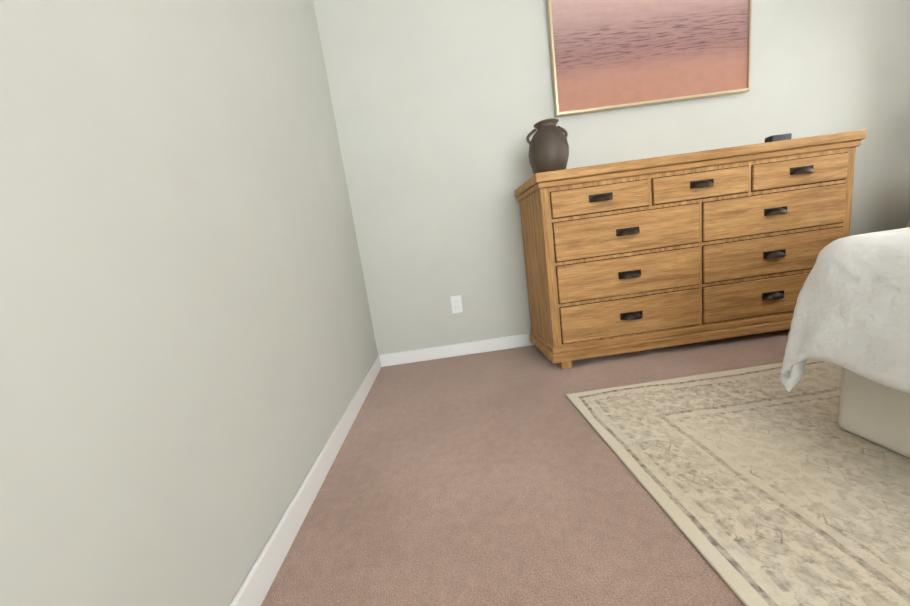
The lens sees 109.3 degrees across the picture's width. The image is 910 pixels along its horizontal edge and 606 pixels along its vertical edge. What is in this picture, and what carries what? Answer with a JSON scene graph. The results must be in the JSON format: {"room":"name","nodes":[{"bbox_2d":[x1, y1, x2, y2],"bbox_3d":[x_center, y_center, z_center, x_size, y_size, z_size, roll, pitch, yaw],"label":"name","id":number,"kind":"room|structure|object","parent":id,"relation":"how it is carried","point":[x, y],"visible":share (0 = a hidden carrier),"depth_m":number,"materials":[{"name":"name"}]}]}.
{"room":"bedroom","nodes":[
{"label":"bedroom","id":0,"kind":"room"},
{"bbox_2d":[0,0,377,605],"bbox_3d":[-0.611,-0.336,-0.587,0.120,2.440,5.160,-8,10,-1],"label":"wall","id":1,"kind":"structure","parent":0,"point":[188,352],"depth_m":0.59,"materials":[{"name":"paint"}]},
{"bbox_2d":[230,355,380,605],"bbox_3d":[-0.388,0.806,-0.395,0.013,0.085,5.147,-8,10,-1],"label":"baseboard","id":2,"kind":"structure","parent":1,"relation":"attached to","point":[257,583],"depth_m":0.90,"materials":[{"name":"white wood"}]},
{"bbox_2d":[261,329,808,605],"bbox_3d":[1.429,0.641,-0.335,3.899,0.100,5.400,-8,10,-1],"label":"floor","id":3,"kind":"structure","parent":0,"point":[505,477],"depth_m":0.92,"materials":[{"name":"carpet"}]},
{"bbox_2d":[514,130,866,368],"bbox_3d":[1.260,-0.279,1.861,1.650,1.010,0.476,-8,10,-1],"label":"dresser","id":4,"kind":"object","parent":3,"relation":"on","point":[666,251],"visible":0.94,"depth_m":1.65,"materials":[{"name":"brown wood"}]},
{"bbox_2d":[526,118,568,173],"bbox_3d":[0.504,-0.821,1.746,0.225,0.285,0.212,-8,10,-1],"label":"vase","id":5,"kind":"object","parent":4,"relation":"on","point":[548,147],"visible":0.79,"depth_m":1.67,"materials":[{"name":"ceramic"}]},
{"bbox_2d":[764,133,791,142],"bbox_3d":[1.793,-0.894,1.793,0.115,0.068,0.046,-8,10,-1],"label":"alarm clock","id":6,"kind":"object","parent":4,"relation":"on","point":[780,137],"visible":0.46,"depth_m":1.77,"materials":[{"name":"black"}]},
{"bbox_2d":[566,358,909,605],"bbox_3d":[1.743,0.499,-0.081,2.390,0.007,3.140,-8,10,-1],"label":"rug","id":7,"kind":"object","parent":3,"relation":"on","point":[762,486],"visible":0.75,"depth_m":0.84,"materials":[{"name":"beige fabric"}]},
{"bbox_2d":[780,221,909,458],"bbox_3d":[1.990,-0.213,-0.143,2.127,1.335,2.450,-8,10,-1],"label":"bed","id":8,"kind":"object","parent":7,"relation":"on","point":[851,316],"visible":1,"depth_m":0.85,"materials":[{"name":"beige fabric"}]},
{"bbox_2d":[313,0,909,354],"bbox_3d":[1.122,-1.194,2.027,3.899,2.778,0.120,-8,10,-1],"label":"wall","id":9,"kind":"structure","parent":0,"point":[441,108],"depth_m":1.98,"materials":[{"name":"paint"}]},
{"bbox_2d":[379,333,533,366],"bbox_3d":[1.305,0.133,2.186,3.659,0.085,0.013,-8,10,-1],"label":"baseboard","id":10,"kind":"structure","parent":9,"relation":"attached to","point":[452,350],"depth_m":2.15,"materials":[{"name":"white wood"}]},
{"bbox_2d":[450,295,462,313],"bbox_3d":[0.011,0.010,2.111,0.070,0.114,0.008,-8,10,-1],"label":"electrical outlet","id":11,"kind":"object","parent":9,"relation":"attached to","point":[456,303],"visible":1,"depth_m":2.11,"materials":[{"name":"white plastic"}]},
{"bbox_2d":[546,0,751,116],"bbox_3d":[1.127,-1.644,1.869,1.178,0.910,0.039,-8,10,-1],"label":"painting","id":12,"kind":"object","parent":9,"relation":"attached to","point":[606,55],"visible":1,"depth_m":1.89,"materials":[{"name":"pink paper"}]}
]}

